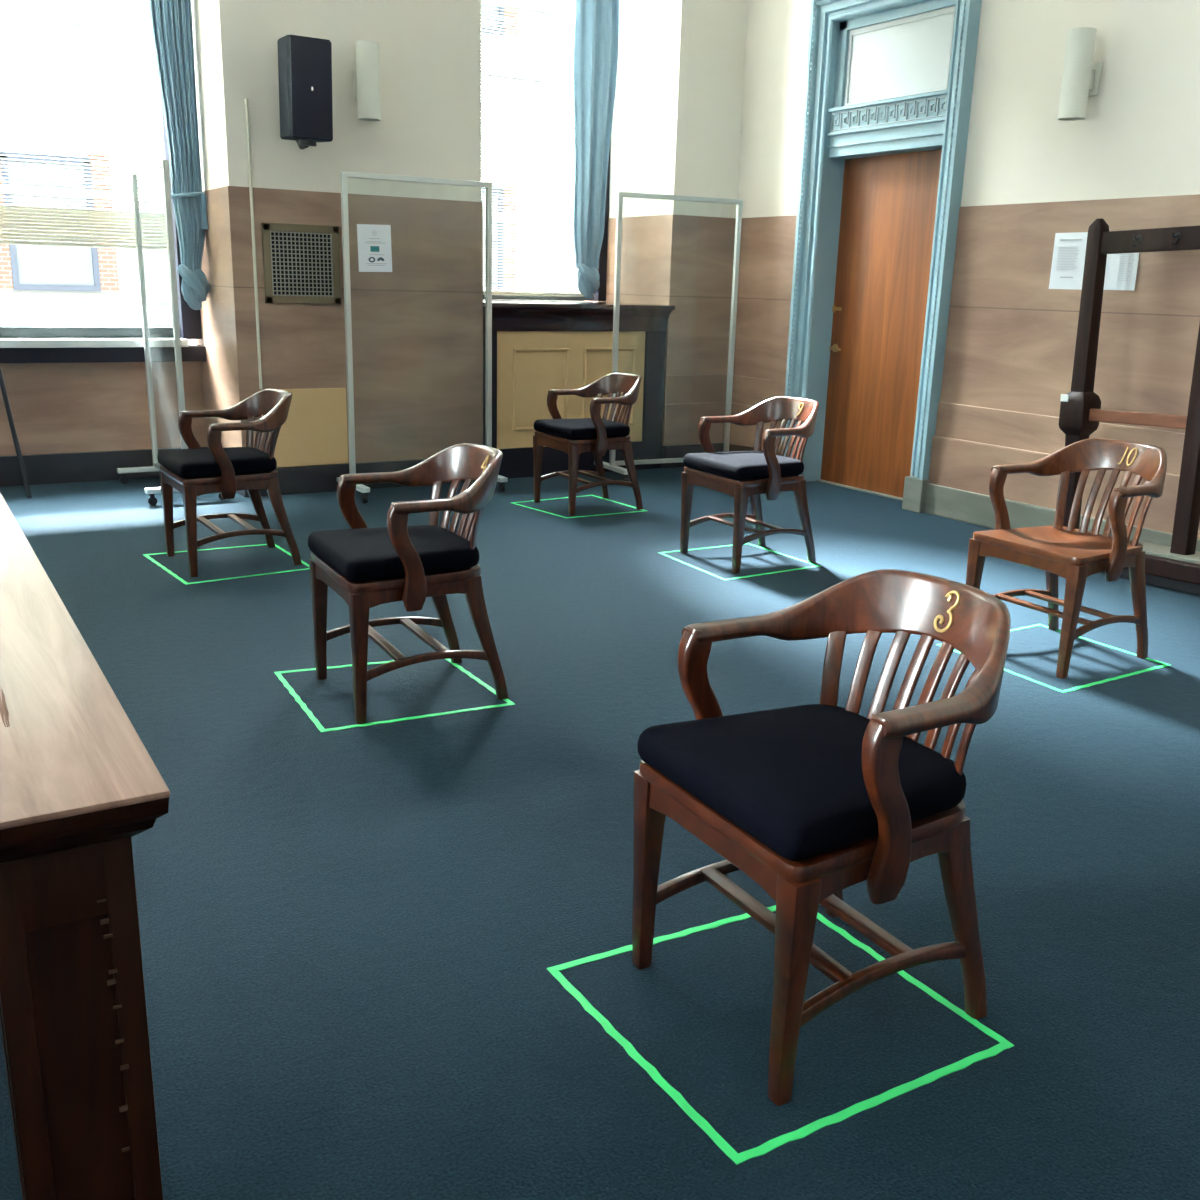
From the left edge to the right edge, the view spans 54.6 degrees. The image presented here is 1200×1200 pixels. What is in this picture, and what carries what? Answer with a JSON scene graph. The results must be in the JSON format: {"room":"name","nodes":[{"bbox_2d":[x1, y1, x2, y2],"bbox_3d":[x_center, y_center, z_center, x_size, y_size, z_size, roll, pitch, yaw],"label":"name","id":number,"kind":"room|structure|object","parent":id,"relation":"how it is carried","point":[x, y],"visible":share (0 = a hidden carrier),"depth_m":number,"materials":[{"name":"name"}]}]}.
{"room":"courtroom","nodes":[
{"label":"courtroom","id":0,"kind":"room"},
{"bbox_2d":[191,0,747,217],"bbox_3d":[-4.204,-4.046,5.769,11.550,3.570,1.240,-8,18,-30],"label":"wall","id":1,"kind":"structure","parent":0,"point":[677,114],"depth_m":7.25,"materials":[{"name":"beige paint"}]},
{"bbox_2d":[0,100,201,338],"bbox_3d":[-3.678,-3.590,6.656,2.440,4.088,0.180,-8,18,-30],"label":"window","id":2,"kind":"structure","parent":1,"relation":"in","point":[189,318],"depth_m":7.52,"materials":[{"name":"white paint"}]},
{"bbox_2d":[0,0,167,249],"bbox_3d":[-3.660,-3.749,6.549,2.120,3.325,0.040,-8,18,-30],"label":"blind","id":3,"kind":"object","parent":2,"relation":"attached to","point":[111,234],"visible":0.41,"depth_m":7.12,"materials":[{"name":"plastic"}]},
{"bbox_2d":[148,0,209,309],"bbox_3d":[-2.551,-3.382,6.963,0.272,3.192,0.161,-8,18,-30],"label":"curtain","id":4,"kind":"object","parent":1,"relation":"hanging from","point":[171,20],"visible":1,"depth_m":7.08,"materials":[{"name":"blue fabric"}]},
{"bbox_2d":[245,99,261,388],"bbox_3d":[-2.058,-2.090,6.908,0.018,1.650,0.018,-1,15,-9],"label":"conduit","id":5,"kind":"object","parent":1,"relation":"attached to","point":[246,100],"visible":1,"depth_m":6.89,"materials":[{"name":"beige"}]},
{"bbox_2d":[278,35,332,149],"bbox_3d":[-1.708,-2.900,6.670,0.260,0.582,0.363,-8,18,-31],"label":"loudspeaker","id":6,"kind":"object","parent":1,"relation":"attached to","point":[304,63],"visible":1,"depth_m":6.53,"materials":[{"name":"black plastic"}]},
{"bbox_2d":[290,37,332,138],"bbox_3d":[-1.622,-2.874,6.535,0.236,0.508,0.015,-8,21,-31],"label":"grille","id":7,"kind":"object","parent":6,"relation":"attached to","point":[311,113],"depth_m":6.53,"materials":[{"name":"black fabric"}]},
{"bbox_2d":[353,40,380,120],"bbox_3d":[-1.393,-3.093,6.936,0.136,0.424,0.197,-8,18,-30],"label":"wall sconce","id":8,"kind":"object","parent":1,"relation":"attached to","point":[366,80],"visible":1,"depth_m":6.86,"materials":[{"name":"white ceramic"}]},
{"bbox_2d":[0,186,735,462],"bbox_3d":[-4.272,-1.441,6.476,11.550,1.830,1.248,-8,18,-30],"label":"wood paneling","id":9,"kind":"structure","parent":1,"relation":"attached to","point":[417,326],"depth_m":7.53,"materials":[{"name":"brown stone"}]},
{"bbox_2d":[0,338,205,363],"bbox_3d":[-3.687,-1.532,7.138,2.440,0.143,0.200,-8,18,-30],"label":"windowsill","id":10,"kind":"structure","parent":9,"relation":"attached to","point":[12,350],"depth_m":7.32,"materials":[{"name":"grey paint"}]},
{"bbox_2d":[261,222,340,303],"bbox_3d":[-1.812,-2.043,7.073,0.470,0.465,0.020,-8,18,-30],"label":"air vent","id":11,"kind":"object","parent":9,"relation":"attached to","point":[301,262],"visible":1,"depth_m":7.07,"materials":[{"name":"brown metal"}]},
{"bbox_2d":[274,388,347,467],"bbox_3d":[-1.839,-1.090,7.335,0.500,0.483,0.017,-8,18,-30],"label":"access panel","id":12,"kind":"object","parent":9,"relation":"attached to","point":[314,431],"visible":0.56,"depth_m":7.35,"materials":[{"name":"beige paint"}]},
{"bbox_2d":[0,442,723,496],"bbox_3d":[-4.257,-0.633,6.633,11.550,0.190,1.190,-8,18,-30],"label":"baseboard","id":13,"kind":"structure","parent":9,"relation":"attached to","point":[54,468],"depth_m":7.51,"materials":[{"name":"black wood"}]},
{"bbox_2d":[357,224,391,271],"bbox_3d":[-1.349,-2.107,6.960,0.218,0.276,0.002,-8,18,-31],"label":"notice","id":14,"kind":"object","parent":9,"relation":"attached to","point":[374,241],"visible":1,"depth_m":6.96,"materials":[{"name":"white paper"}]},
{"bbox_2d":[483,0,610,301],"bbox_3d":[-0.594,-4.141,8.434,1.520,3.800,0.180,-8,18,-30],"label":"window","id":15,"kind":"structure","parent":1,"relation":"in","point":[600,295],"depth_m":9.04,"materials":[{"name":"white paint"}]},
{"bbox_2d":[481,0,594,296],"bbox_3d":[-0.589,-3.304,8.607,1.330,2.025,0.040,-8,18,-30],"label":"blind","id":16,"kind":"object","parent":15,"relation":"attached to","point":[500,3],"visible":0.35,"depth_m":8.58,"materials":[{"name":"plastic"}]},
{"bbox_2d":[573,0,619,299],"bbox_3d":[-0.026,-3.805,8.569,0.388,3.090,0.147,-8,18,-30],"label":"curtain","id":17,"kind":"object","parent":15,"relation":"hanging from","point":[596,22],"visible":1,"depth_m":8.60,"materials":[{"name":"blue fabric"}]},
{"bbox_2d":[662,374,726,445],"bbox_3d":[-4.038,-0.859,6.208,11.554,0.520,0.328,-8,18,-30],"label":"wall panel","id":18,"kind":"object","parent":1,"relation":"attached to","point":[687,398],"depth_m":8.81,"materials":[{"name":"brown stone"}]},
{"bbox_2d":[0,467,1199,1199],"bbox_3d":[-1.017,0.965,1.647,12.100,0.100,13.700,-8,18,-30],"label":"floor","id":19,"kind":"structure","parent":0,"point":[350,938],"depth_m":2.64,"materials":[{"name":"blue carpet"}]},
{"bbox_2d":[0,366,31,497],"bbox_3d":[-3.892,-1.458,6.729,0.887,1.755,0.464,-8,18,-30],"label":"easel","id":20,"kind":"object","parent":19,"relation":"on","point":[2,383],"visible":1,"depth_m":6.89,"materials":[{"name":"black metal"}]},
{"bbox_2d":[0,493,169,1199],"bbox_3d":[-2.189,0.322,2.266,2.000,0.752,3.165,-8,18,-30],"label":"table","id":21,"kind":"object","parent":19,"relation":"on","point":[78,780],"visible":1,"depth_m":1.45,"materials":[{"name":"brown wood"}]},
{"bbox_2d":[117,160,224,504],"bbox_3d":[-2.676,-1.619,7.079,0.480,1.940,0.876,-8,18,-32],"label":"frame","id":22,"kind":"object","parent":19,"relation":"on","point":[164,164],"depth_m":7.01,"materials":[{"name":"silver metal"}]},
{"bbox_2d":[143,544,309,583],"bbox_3d":[-1.781,-0.180,5.575,0.662,0.002,0.669,-8,18,-30],"label":"tape square","id":23,"kind":"object","parent":19,"relation":"on","point":[277,546],"visible":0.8,"depth_m":5.48,"materials":[{"name":"green"}]},
{"bbox_2d":[159,389,301,576],"bbox_3d":[-1.742,-0.580,5.524,0.574,0.803,0.596,-8,18,-31],"label":"wooden armchair","id":24,"kind":"object","parent":19,"relation":"on","point":[273,405],"visible":0.83,"depth_m":5.44,"materials":[{"name":"brown wood"}]},
{"bbox_2d":[157,447,276,477],"bbox_3d":[-1.794,-0.660,5.466,0.460,0.080,0.494,-8,18,-31],"label":"seat cushion","id":25,"kind":"object","parent":24,"relation":"on","point":[200,462],"visible":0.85,"depth_m":5.34,"materials":[{"name":"black fabric"}]},
{"bbox_2d":[274,659,514,731],"bbox_3d":[-0.719,0.298,3.925,0.640,0.002,0.666,-8,18,-30],"label":"tape square","id":26,"kind":"object","parent":19,"relation":"on","point":[309,713],"visible":0.8,"depth_m":3.78,"materials":[{"name":"green"}]},
{"bbox_2d":[309,443,508,723],"bbox_3d":[-0.609,-0.089,3.833,0.574,0.803,0.596,-7,17,-27],"label":"wooden armchair","id":27,"kind":"object","parent":19,"relation":"on","point":[467,462],"visible":0.81,"depth_m":3.74,"materials":[{"name":"brown wood"}]},
{"bbox_2d":[308,525,479,581],"bbox_3d":[-0.664,-0.169,3.779,0.460,0.080,0.494,-7,17,-27],"label":"seat cushion","id":28,"kind":"object","parent":27,"relation":"on","point":[360,554],"visible":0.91,"depth_m":3.65,"materials":[{"name":"black fabric"}]},
{"bbox_2d":[337,171,507,503],"bbox_3d":[-1.119,-1.623,7.265,1.001,1.930,0.440,-8,18,-31],"label":"frame","id":29,"kind":"object","parent":19,"relation":"on","point":[501,480],"depth_m":7.15,"materials":[{"name":"silver metal"}]},
{"bbox_2d":[483,300,674,478],"bbox_3d":[-0.358,-1.591,8.613,1.496,1.198,0.965,-8,18,-30],"label":"radiator cover","id":30,"kind":"object","parent":19,"relation":"on","point":[539,347],"visible":0.58,"depth_m":8.19,"materials":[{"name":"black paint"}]},
{"bbox_2d":[511,495,646,517],"bbox_3d":[-0.143,-0.581,7.208,0.654,0.002,0.616,-8,18,-30],"label":"tape square","id":31,"kind":"object","parent":19,"relation":"on","point":[585,495],"visible":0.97,"depth_m":7.13,"materials":[{"name":"green"}]},
{"bbox_2d":[533,373,642,515],"bbox_3d":[-0.043,-0.973,7.132,0.574,0.803,0.596,-7,18,-29],"label":"wooden armchair","id":32,"kind":"object","parent":19,"relation":"on","point":[629,384],"visible":0.83,"depth_m":7.08,"materials":[{"name":"brown wood"}]},
{"bbox_2d":[534,418,629,439],"bbox_3d":[-0.097,-1.053,7.076,0.460,0.080,0.494,-7,18,-29],"label":"seat cushion","id":33,"kind":"object","parent":32,"relation":"on","point":[579,428],"visible":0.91,"depth_m":6.94,"materials":[{"name":"black fabric"}]},
{"bbox_2d":[594,191,742,480],"bbox_3d":[0.531,-1.828,8.181,0.999,1.930,0.480,-6,17,-26],"label":"partition","id":34,"kind":"object","parent":19,"relation":"on","point":[612,465],"depth_m":8.12,"materials":[{"name":"silver metal"}]},
{"bbox_2d":[658,543,819,579],"bbox_3d":[0.696,-0.203,5.903,0.626,0.002,0.625,-8,18,-30],"label":"tape square","id":35,"kind":"object","parent":19,"relation":"on","point":[662,553],"visible":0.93,"depth_m":5.82,"materials":[{"name":"green"}]},
{"bbox_2d":[680,396,818,572],"bbox_3d":[0.789,-0.605,5.864,0.574,0.803,0.596,-7,17,-29],"label":"wooden armchair","id":36,"kind":"object","parent":19,"relation":"on","point":[780,408],"visible":0.8,"depth_m":5.82,"materials":[{"name":"brown wood"}]},
{"bbox_2d":[683,451,803,479],"bbox_3d":[0.735,-0.685,5.808,0.460,0.080,0.494,-7,17,-29],"label":"seat cushion","id":37,"kind":"object","parent":36,"relation":"on","point":[738,465],"visible":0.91,"depth_m":5.68,"materials":[{"name":"black fabric"}]},
{"bbox_2d":[547,905,1013,1164],"bbox_3d":[0.329,0.784,2.247,0.640,0.002,0.638,-8,18,-30],"label":"tape square","id":38,"kind":"object","parent":19,"relation":"on","point":[737,1158],"visible":0.86,"depth_m":2.10,"materials":[{"name":"green"}]},
{"bbox_2d":[632,569,1010,1105],"bbox_3d":[0.438,0.384,2.203,0.574,0.803,0.596,-7,17,-28],"label":"wooden armchair","id":39,"kind":"object","parent":19,"relation":"on","point":[972,621],"visible":0.82,"depth_m":2.13,"materials":[{"name":"brown wood"}]},
{"bbox_2d":[637,704,966,860],"bbox_3d":[0.383,0.304,2.148,0.460,0.080,0.494,-7,17,-28],"label":"seat cushion","id":40,"kind":"object","parent":39,"relation":"on","point":[790,778],"visible":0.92,"depth_m":2.05,"materials":[{"name":"black fabric"}]},
{"bbox_2d":[936,624,1169,692],"bbox_3d":[1.739,0.213,4.482,0.654,0.002,0.626,-8,18,-30],"label":"tape square","id":41,"kind":"object","parent":19,"relation":"on","point":[1031,626],"visible":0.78,"depth_m":4.29,"materials":[{"name":"green"}]},
{"bbox_2d":[966,438,1166,677],"bbox_3d":[1.808,-0.191,4.447,0.574,0.803,0.596,-7,18,-29],"label":"wooden armchair","id":42,"kind":"object","parent":19,"relation":"on","point":[1072,554],"visible":0.97,"depth_m":4.42,"materials":[{"name":"brown wood"}]},
{"bbox_2d":[1058,218,1199,594],"bbox_3d":[2.815,-0.911,5.406,0.300,1.776,1.474,-8,18,-30],"label":"wooden frame","id":43,"kind":"object","parent":19,"relation":"on","point":[1177,566],"visible":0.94,"depth_m":5.62,"materials":[{"name":"brown wood"}]},
{"bbox_2d":[737,0,1199,217],"bbox_3d":[4.034,-3.263,3.716,0.300,3.570,13.500,-8,18,-30],"label":"wall","id":44,"kind":"structure","parent":0,"point":[1139,136],"depth_m":6.30,"materials":[{"name":"beige paint"}]},
{"bbox_2d":[816,149,941,500],"bbox_3d":[1.893,-1.797,7.690,0.111,2.200,1.070,-8,18,-30],"label":"door","id":45,"kind":"structure","parent":44,"relation":"in","point":[888,207],"depth_m":7.75,"materials":[{"name":"brown wood"}]},
{"bbox_2d":[781,0,981,512],"bbox_3d":[1.818,-2.263,7.520,0.315,3.184,1.400,-8,18,-30],"label":"trim","id":46,"kind":"structure","parent":44,"relation":"attached to","point":[884,77],"depth_m":7.35,"materials":[{"name":"blue paint"}]},
{"bbox_2d":[723,375,1199,538],"bbox_3d":[4.177,-0.027,3.971,0.138,0.520,12.230,-8,18,-30],"label":"wall paneling","id":47,"kind":"structure","parent":44,"relation":"attached to","point":[968,441],"depth_m":6.74,"materials":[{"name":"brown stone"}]},
{"bbox_2d":[729,194,1199,454],"bbox_3d":[4.280,-0.511,3.914,0.308,1.830,12.260,-8,18,-30],"label":"wall paneling","id":48,"kind":"structure","parent":44,"relation":"attached to","point":[1011,337],"depth_m":6.51,"materials":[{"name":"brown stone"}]},
{"bbox_2d":[924,483,1199,551],"bbox_3d":[4.711,0.554,3.174,0.160,0.187,10.090,-8,18,-30],"label":"baseboard","id":49,"kind":"structure","parent":44,"relation":"attached to","point":[947,502],"depth_m":6.88,"materials":[{"name":"grey stone"}]},
{"bbox_2d":[1049,232,1087,289],"bbox_3d":[2.529,-1.830,6.272,0.006,0.294,0.215,-8,18,-30],"label":"paper","id":50,"kind":"object","parent":44,"relation":"attached to","point":[1068,260],"visible":0.99,"depth_m":6.27,"materials":[{"name":"white paper"}]},
{"bbox_2d":[1057,27,1101,120],"bbox_3d":[2.478,-2.704,5.989,0.197,0.424,0.136,-8,18,-30],"label":"wall sconce","id":51,"kind":"object","parent":44,"relation":"attached to","point":[1081,77],"visible":1,"depth_m":5.93,"materials":[{"name":"white ceramic"}]},
{"bbox_2d":[1104,253,1138,290],"bbox_3d":[2.690,-1.730,6.021,0.007,0.240,0.216,-8,18,-30],"label":"paper","id":52,"kind":"object","parent":44,"relation":"attached to","point":[1121,268],"visible":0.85,"depth_m":6.01,"materials":[{"name":"white paper"}]},
{"label":"outside","id":53,"kind":"structure","parent":0,"visible":0},
{"bbox_3d":[-23.077,-3.380,38.391,120.000,0.200,71.400,-8,18,-30],"label":"ground","id":54,"kind":"structure","parent":53,"visible":0},
{"bbox_2d":[0,0,578,344],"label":"window","id":55,"kind":"structure","parent":54,"relation":"on","point":[41,285],"depth_m":21.37,"materials":[{"name":"glass"}]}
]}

